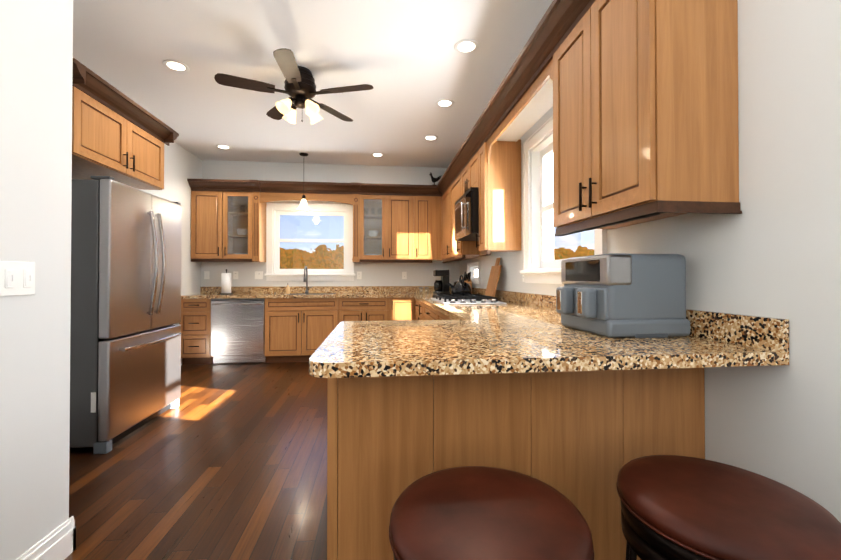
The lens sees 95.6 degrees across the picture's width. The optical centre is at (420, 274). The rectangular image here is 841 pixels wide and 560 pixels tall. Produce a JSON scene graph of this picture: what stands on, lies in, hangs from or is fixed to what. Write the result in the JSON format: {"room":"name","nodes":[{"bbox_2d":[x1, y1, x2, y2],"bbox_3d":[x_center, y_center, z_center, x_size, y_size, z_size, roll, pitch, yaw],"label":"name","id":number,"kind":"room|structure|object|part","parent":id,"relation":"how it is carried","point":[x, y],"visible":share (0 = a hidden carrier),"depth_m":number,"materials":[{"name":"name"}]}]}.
{"room":"kitchen","nodes":[
{"label":"kitchen","id":0,"kind":"room"},
{"bbox_2d":[0,0,72,559],"bbox_3d":[-1.969,-0.292,-0.527,1.480,2.850,4.100,0,-1,-6],"label":"wall","id":1,"kind":"structure","parent":0,"point":[36,58],"depth_m":1.43,"materials":[{"name":"white paint"}]},
{"bbox_2d":[0,261,34,295],"bbox_3d":[-1.425,0.014,1.345,0.010,0.119,0.129,0,-1,-6],"label":"switch plate","id":2,"kind":"object","parent":1,"relation":"attached to","point":[17,278],"visible":1,"depth_m":1.34,"materials":[{"name":"white plastic"}]},
{"bbox_2d":[16,516,75,559],"bbox_3d":[-1.226,1.063,-0.449,0.016,0.140,4.116,0,-1,-6],"label":"baseboard","id":3,"kind":"structure","parent":1,"relation":"attached to","point":[58,543],"depth_m":1.49,"materials":[{"name":"white wood"}]},
{"bbox_2d":[141,142,201,364],"bbox_3d":[-3.054,-0.257,3.478,0.200,2.850,4.100,0,-1,-6],"label":"wall","id":4,"kind":"structure","parent":0,"point":[182,165],"depth_m":5.05,"materials":[{"name":"white paint"}]},
{"bbox_2d":[72,64,167,189],"bbox_3d":[-2.569,-1.042,2.895,0.629,0.550,1.040,0,-1,-6],"label":"upper cabinet","id":5,"kind":"object","parent":4,"relation":"attached to","point":[111,137],"depth_m":2.81,"materials":[{"name":"brown wood"}]},
{"bbox_3d":[-1.167,-0.794,3.265,3.497,1.040,4.557,0,-1,-6],"label":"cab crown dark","id":6,"kind":"part","parent":5,"relation":"part of","materials":[{"name":"brown wood"}]},
{"bbox_2d":[65,362,326,559],"bbox_3d":[-0.837,1.212,1.647,4.410,0.120,8.800,0,-1,-6],"label":"floor","id":7,"kind":"structure","parent":0,"point":[225,461],"depth_m":2.18,"materials":[{"name":"brown wood"}]},
{"bbox_2d":[69,176,181,453],"bbox_3d":[-2.424,0.263,2.879,0.877,1.800,0.910,0,-1,-6],"label":"fridge","id":8,"kind":"object","parent":7,"relation":"on","point":[125,353],"visible":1,"depth_m":2.58,"materials":[{"name":"silver metal"}]},
{"bbox_2d":[179,300,207,364],"bbox_3d":[-2.950,0.749,5.228,0.387,0.870,0.618,0,-1,-6],"label":"base cabinet","id":9,"kind":"object","parent":7,"relation":"on","point":[194,313],"depth_m":4.93,"materials":[{"name":"brown wood"}]},
{"bbox_2d":[208,300,271,363],"bbox_3d":[-2.388,0.753,5.266,0.731,0.862,0.574,0,-1,-6],"label":"base cabinet","id":10,"kind":"object","parent":7,"relation":"on","point":[239,331],"depth_m":4.99,"materials":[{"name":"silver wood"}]},
{"bbox_2d":[211,298,265,363],"bbox_3d":[-2.419,0.747,5.238,0.662,0.850,0.622,0,-1,-6],"label":"dishwasher","id":11,"kind":"object","parent":10,"relation":"in","point":[238,325],"depth_m":4.98,"materials":[{"name":"silver metal"}]},
{"bbox_2d":[181,292,427,299],"bbox_3d":[-1.250,0.312,5.405,3.804,0.072,0.647,0,-1,-6],"label":"countertop","id":12,"kind":"structure","parent":10,"relation":"on","point":[203,295],"depth_m":5.11,"materials":[{"name":"beige stone"}]},
{"bbox_2d":[220,269,232,293],"bbox_3d":[-2.716,0.101,5.333,0.156,0.347,0.156,0,-1,-6],"label":"paper towel","id":13,"kind":"object","parent":12,"relation":"on","point":[226,283],"visible":1,"depth_m":5.28,"materials":[{"name":"white paper"}]},
{"bbox_2d":[286,283,289,293],"bbox_3d":[-1.907,0.199,5.480,0.066,0.153,0.068,0,-1,-6],"label":"soap bottle","id":14,"kind":"object","parent":12,"relation":"on","point":[287,289],"visible":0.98,"depth_m":5.46,"materials":[{"name":"brown plastic"}]},
{"bbox_2d":[433,270,449,293],"bbox_3d":[0.294,0.105,5.464,0.207,0.340,0.240,0,-1,-6],"label":"coffee maker","id":15,"kind":"object","parent":12,"relation":"on","point":[441,286],"visible":1,"depth_m":5.36,"materials":[{"name":"black plastic"}]},
{"bbox_2d":[461,271,471,288],"bbox_3d":[0.558,0.117,4.654,0.110,0.303,0.227,0,-1,-6],"label":"knife block","id":16,"kind":"object","parent":12,"relation":"on","point":[467,278],"visible":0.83,"depth_m":4.59,"materials":[{"name":"brown wood"}]},
{"bbox_2d":[272,300,343,362],"bbox_3d":[-1.582,0.750,5.379,1.026,0.870,0.618,0,-1,-6],"label":"base cabinet","id":17,"kind":"object","parent":7,"relation":"on","point":[297,325],"depth_m":5.07,"materials":[{"name":"brown wood"}]},
{"bbox_2d":[344,296,383,319],"bbox_3d":[-0.800,0.751,5.466,0.810,0.870,0.618,0,-1,-6],"label":"base cabinet","id":18,"kind":"object","parent":7,"relation":"on","point":[360,307],"depth_m":5.16,"materials":[{"name":"brown wood"}]},
{"bbox_2d":[327,376,439,559],"bbox_3d":[-0.173,0.717,1.659,0.369,0.870,0.670,0,-1,-6],"label":"base cabinet","id":19,"kind":"object","parent":7,"relation":"on","point":[383,435],"depth_m":1.33,"materials":[{"name":"brown wood"}]},
{"bbox_2d":[304,316,788,379],"bbox_3d":[0.357,0.261,1.586,1.447,0.040,1.001,0,-1,-6],"label":"countertop","id":20,"kind":"structure","parent":19,"relation":"on","point":[354,349],"depth_m":1.19,"materials":[{"name":"beige stone"}]},
{"bbox_2d":[556,253,689,337],"bbox_3d":[0.822,0.081,1.628,0.400,0.320,0.388,0,-1,-6],"label":"air fryer","id":21,"kind":"object","parent":20,"relation":"on","point":[616,295],"visible":1,"depth_m":1.45,"materials":[{"name":"grey plastic"}]},
{"bbox_2d":[384,296,411,319],"bbox_3d":[-0.303,0.751,5.498,0.445,0.870,0.662,0,-1,-6],"label":"base cabinet","id":22,"kind":"object","parent":7,"relation":"on","point":[395,307],"depth_m":5.22,"materials":[{"name":"brown wood"}]},
{"bbox_2d":[416,296,560,319],"bbox_3d":[0.462,0.280,3.685,0.777,0.040,3.149,0,-1,-6],"label":"countertop","id":23,"kind":"structure","parent":22,"relation":"on","point":[509,311],"depth_m":2.60,"materials":[{"name":"beige stone"}]},
{"bbox_2d":[428,292,507,303],"bbox_3d":[0.423,0.234,3.691,0.540,0.051,0.910,0,-1,-6],"label":"cooktop","id":24,"kind":"object","parent":23,"relation":"in","point":[476,297],"depth_m":3.52,"materials":[{"name":"metal"}]},
{"bbox_2d":[447,275,471,295],"bbox_3d":[0.386,0.104,3.804,0.252,0.208,0.204,0,-1,-6],"label":"kettle","id":25,"kind":"object","parent":24,"relation":"on","point":[461,287],"visible":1,"depth_m":3.73,"materials":[{"name":"black metal"}]},
{"bbox_2d":[485,257,501,299],"bbox_3d":[0.754,0.043,3.925,0.122,0.433,0.300,0,-1,-6],"label":"cutting board","id":26,"kind":"object","parent":23,"relation":"on","point":[493,280],"visible":0.81,"depth_m":3.89,"materials":[{"name":"brown wood"}]},
{"bbox_2d":[412,296,419,319],"bbox_3d":[0.323,0.746,4.875,0.792,0.870,0.846,0,-1,-6],"label":"base cabinet","id":27,"kind":"object","parent":7,"relation":"on","point":[415,303],"depth_m":5.20,"materials":[{"name":"brown wood"}]},
{"bbox_2d":[420,304,431,319],"bbox_3d":[0.458,0.737,3.849,0.749,0.870,1.045,0,-1,-6],"label":"base cabinet","id":28,"kind":"object","parent":7,"relation":"on","point":[425,312],"depth_m":4.11,"materials":[{"name":"brown wood"}]},
{"bbox_2d":[432,308,447,319],"bbox_3d":[0.543,0.730,3.078,0.749,0.870,0.636,0,-1,-6],"label":"base cabinet","id":29,"kind":"object","parent":7,"relation":"on","point":[435,315],"depth_m":3.27,"materials":[{"name":"brown wood"}]},
{"bbox_2d":[440,372,535,477],"bbox_3d":[0.189,0.717,1.702,0.360,0.870,0.665,0,-1,-6],"label":"base cabinet","id":30,"kind":"object","parent":7,"relation":"on","point":[487,421],"depth_m":1.38,"materials":[{"name":"brown wood"}]},
{"bbox_2d":[389,466,594,559],"bbox_3d":[0.140,0.818,0.802,0.493,0.657,0.493,0,-1,-6],"label":"stool","id":31,"kind":"object","parent":7,"relation":"on","point":[474,513],"visible":1,"depth_m":0.76,"materials":[{"name":"brown leather"}]},
{"bbox_2d":[536,372,627,559],"bbox_3d":[0.547,0.718,1.741,0.360,0.870,0.665,0,-1,-6],"label":"base cabinet","id":32,"kind":"object","parent":7,"relation":"on","point":[582,417],"depth_m":1.42,"materials":[{"name":"brown wood"}]},
{"bbox_2d":[628,368,704,559],"bbox_3d":[0.893,0.718,1.780,0.337,0.870,0.665,0,-1,-6],"label":"base cabinet","id":33,"kind":"object","parent":7,"relation":"on","point":[666,407],"depth_m":1.45,"materials":[{"name":"brown wood"}]},
{"bbox_2d":[616,455,840,559],"bbox_3d":[0.679,0.819,0.866,0.561,0.657,0.562,0,-1,-6],"label":"stool","id":34,"kind":"object","parent":7,"relation":"on","point":[675,507],"visible":1,"depth_m":0.80,"materials":[{"name":"brown leather"}]},
{"bbox_2d":[73,0,552,167],"bbox_3d":[-0.837,-1.758,1.673,4.410,0.120,8.800,0,-1,-6],"label":"ceiling","id":35,"kind":"structure","parent":0,"point":[408,62],"depth_m":3.07,"materials":[{"name":"white paint"}]},
{"bbox_2d":[163,60,188,71],"bbox_3d":[-1.972,-1.681,3.077,0.184,0.006,0.184,0,-1,-6],"label":"recessed light","id":36,"kind":"object","parent":35,"relation":"in","point":[175,65],"visible":1,"depth_m":3.07,"materials":[{"name":"white glass"}]},
{"bbox_2d":[216,145,230,149],"bbox_3d":[-2.575,-1.664,4.982,0.184,0.006,0.184,0,-1,-6],"label":"recessed light","id":37,"kind":"object","parent":35,"relation":"in","point":[225,147],"visible":0.98,"depth_m":4.99,"materials":[{"name":"white glass"}]},
{"bbox_2d":[214,48,372,124],"bbox_3d":[-0.990,-1.469,3.110,1.207,0.427,1.154,0,-1,-6],"label":"ceiling fan","id":38,"kind":"object","parent":35,"relation":"hanging from","point":[300,86],"visible":1,"depth_m":3.07,"materials":[{"name":"brown wood"}]},
{"bbox_2d":[298,153,308,209],"bbox_3d":[-1.609,-1.285,5.256,0.156,0.758,0.156,0,-1,-6],"label":"pendant light","id":39,"kind":"object","parent":35,"relation":"hanging from","point":[303,205],"visible":1,"depth_m":5.22,"materials":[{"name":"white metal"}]},
{"bbox_2d":[371,153,383,156],"bbox_3d":[-0.598,-1.661,5.301,0.184,0.006,0.184,0,-1,-6],"label":"recessed light","id":40,"kind":"object","parent":35,"relation":"in","point":[377,154],"visible":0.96,"depth_m":5.29,"materials":[{"name":"white glass"}]},
{"bbox_2d":[424,135,437,140],"bbox_3d":[0.127,-1.667,4.656,0.184,0.006,0.184,0,-1,-6],"label":"recessed light","id":41,"kind":"object","parent":35,"relation":"in","point":[430,137],"visible":1,"depth_m":4.64,"materials":[{"name":"white glass"}]},
{"bbox_2d":[436,99,453,107],"bbox_3d":[0.239,-1.675,3.733,0.184,0.006,0.184,0,-1,-6],"label":"recessed light","id":42,"kind":"object","parent":35,"relation":"in","point":[443,103],"visible":1,"depth_m":3.73,"materials":[{"name":"white glass"}]},
{"bbox_2d":[454,39,478,53],"bbox_3d":[0.340,-1.683,2.819,0.184,0.006,0.184,0,-1,-6],"label":"recessed light","id":43,"kind":"object","parent":35,"relation":"in","point":[466,46],"visible":1,"depth_m":2.81,"materials":[{"name":"white"}]},
{"bbox_2d":[201,160,458,286],"bbox_3d":[-1.297,-0.235,5.835,4.210,2.850,0.200,0,-1,-6],"label":"wall","id":44,"kind":"structure","parent":0,"point":[387,274],"depth_m":5.74,"materials":[{"name":"white paint"}]},
{"bbox_2d":[204,271,208,278],"bbox_3d":[-3.099,0.012,5.527,0.070,0.115,0.010,0,-1,-6],"label":"light switch","id":45,"kind":"object","parent":44,"relation":"attached to","point":[206,274],"visible":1,"depth_m":5.53,"materials":[{"name":"white plastic"}]},
{"bbox_2d":[191,188,235,259],"bbox_3d":[-2.919,-0.695,5.391,0.482,0.960,0.328,0,-1,-6],"label":"upper cabinet","id":46,"kind":"object","parent":44,"relation":"attached to","point":[213,210],"depth_m":5.24,"materials":[{"name":"brown wood"}]},
{"bbox_2d":[233,271,237,278],"bbox_3d":[-2.702,0.012,5.572,0.070,0.115,0.008,0,-1,-6],"label":"electrical outlet","id":47,"kind":"object","parent":44,"relation":"attached to","point":[235,274],"visible":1,"depth_m":5.57,"materials":[{"name":"white plastic"}]},
{"bbox_2d":[255,271,262,278],"bbox_3d":[-2.379,0.013,5.608,0.115,0.115,0.008,0,-1,-6],"label":"electrical outlet","id":48,"kind":"object","parent":44,"relation":"attached to","point":[258,274],"visible":1,"depth_m":5.61,"materials":[{"name":"white plastic"}]},
{"bbox_2d":[264,203,354,280],"bbox_3d":[-1.644,-0.481,5.741,1.310,1.150,0.195,0,-1,-6],"label":"window","id":49,"kind":"structure","parent":44,"relation":"in","point":[274,212],"depth_m":5.72,"materials":[{"name":"white wood"}]},
{"bbox_2d":[200,286,451,291],"bbox_3d":[-1.284,0.228,5.716,3.804,0.100,0.024,0,-1,-6],"label":"backsplash","id":50,"kind":"structure","parent":44,"relation":"attached to","point":[390,288],"depth_m":5.70,"materials":[{"name":"beige stone"}]},
{"bbox_2d":[357,272,361,278],"bbox_3d":[-0.928,0.014,5.768,0.070,0.115,0.008,0,-1,-6],"label":"electrical outlet","id":51,"kind":"object","parent":44,"relation":"attached to","point":[359,275],"visible":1,"depth_m":5.77,"materials":[{"name":"white plastic"}]},
{"bbox_2d":[380,192,419,259],"bbox_3d":[-0.314,-0.692,5.678,0.520,0.960,0.328,0,-1,-6],"label":"upper cabinet","id":52,"kind":"object","parent":44,"relation":"attached to","point":[399,211],"depth_m":5.52,"materials":[{"name":"brown wood"}]},
{"bbox_2d":[402,272,406,278],"bbox_3d":[-0.247,0.015,5.843,0.070,0.115,0.008,0,-1,-6],"label":"electrical outlet","id":53,"kind":"object","parent":44,"relation":"attached to","point":[404,275],"visible":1,"depth_m":5.84,"materials":[{"name":"white plastic"}]},
{"bbox_2d":[420,192,431,259],"bbox_3d":[-0.013,-0.692,5.711,0.345,0.960,0.328,0,-1,-6],"label":"upper cabinet","id":54,"kind":"object","parent":44,"relation":"attached to","point":[425,197],"depth_m":5.56,"materials":[{"name":"brown wood"}]},
{"bbox_2d":[467,261,480,283],"bbox_3d":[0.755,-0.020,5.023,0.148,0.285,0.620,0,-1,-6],"label":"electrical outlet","id":55,"kind":"structure","parent":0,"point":[475,270],"depth_m":5.07,"materials":[{"name":"white plastic"}]},
{"bbox_2d":[459,0,840,522],"bbox_3d":[1.156,-0.271,1.880,0.200,2.850,8.200,0,-1,-6],"label":"wall","id":56,"kind":"structure","parent":0,"point":[773,250],"depth_m":1.20,"materials":[{"name":"white paint"}]},
{"bbox_2d":[436,196,439,259],"bbox_3d":[0.462,-0.691,5.742,0.329,0.960,0.371,0,-1,-6],"label":"upper cabinet","id":57,"kind":"object","parent":56,"relation":"attached to","point":[437,197],"depth_m":5.60,"materials":[{"name":"brown wood"}]},
{"bbox_2d":[429,172,440,184],"bbox_3d":[0.213,-1.384,5.539,0.190,0.196,0.084,0,-1,-6],"label":"rooster figurine","id":58,"kind":"object","parent":57,"relation":"on","point":[434,180],"visible":0.96,"depth_m":5.52,"materials":[{"name":"brown metal"}]},
{"bbox_2d":[440,188,447,259],"bbox_3d":[0.515,-0.696,5.262,0.329,0.960,0.725,0,-1,-6],"label":"upper cabinet","id":59,"kind":"object","parent":56,"relation":"attached to","point":[443,195],"depth_m":5.38,"materials":[{"name":"brown wood"}]},
{"bbox_2d":[448,184,475,243],"bbox_3d":[0.594,-0.628,4.034,0.440,0.493,0.550,0,-1,-6],"label":"upper cabinet","id":60,"kind":"object","parent":56,"relation":"attached to","point":[456,201],"depth_m":4.28,"materials":[{"name":"brown wood"}]},
{"bbox_2d":[455,187,478,240],"bbox_3d":[0.605,-0.595,3.935,0.440,0.425,0.750,0,-1,-6],"label":"microwave","id":61,"kind":"object","parent":60,"relation":"in","point":[467,206],"depth_m":3.70,"materials":[{"name":"black metal"}]},
{"bbox_2d":[460,148,475,183],"bbox_3d":[0.660,-1.000,3.945,0.329,0.375,0.759,0,-1,-6],"label":"upper cabinet","id":62,"kind":"object","parent":56,"relation":"attached to","point":[467,169],"depth_m":3.93,"materials":[{"name":"brown wood"}]},
{"bbox_2d":[448,172,490,259],"bbox_3d":[0.579,-0.701,4.674,0.329,0.960,0.715,0,-1,-6],"label":"upper cabinet","id":63,"kind":"object","parent":56,"relation":"attached to","point":[455,251],"depth_m":4.50,"materials":[{"name":"brown wood"}]},
{"bbox_2d":[464,176,475,235],"bbox_3d":[0.653,-0.632,3.663,0.404,0.493,0.200,0,-1,-6],"label":"upper cabinet","id":64,"kind":"object","parent":56,"relation":"attached to","point":[470,184],"depth_m":3.62,"materials":[{"name":"brown wood"}]},
{"bbox_2d":[476,136,521,251],"bbox_3d":[0.714,-0.702,3.455,0.329,0.980,0.221,0,-1,-6],"label":"upper cabinet","id":65,"kind":"object","parent":56,"relation":"attached to","point":[498,158],"depth_m":3.35,"materials":[{"name":"brown wood"}]},
{"bbox_2d":[520,116,606,283],"bbox_3d":[1.010,-0.531,2.686,0.195,1.195,1.190,0,-1,-6],"label":"window","id":66,"kind":"structure","parent":56,"relation":"in","point":[538,267],"depth_m":3.13,"materials":[{"name":"white wood"}]},
{"bbox_2d":[472,288,788,351],"bbox_3d":[0.857,0.209,3.539,0.025,0.100,4.773,0,-1,-6],"label":"backsplash","id":67,"kind":"structure","parent":56,"relation":"attached to","point":[758,331],"depth_m":1.34,"materials":[{"name":"beige stone"}]},
{"bbox_2d":[548,0,739,231],"bbox_3d":[0.909,-0.728,1.686,0.329,0.960,0.740,0,-1,-6],"label":"upper cabinet","id":68,"kind":"object","parent":56,"relation":"attached to","point":[640,96],"depth_m":1.34,"materials":[{"name":"brown wood"}]}
]}

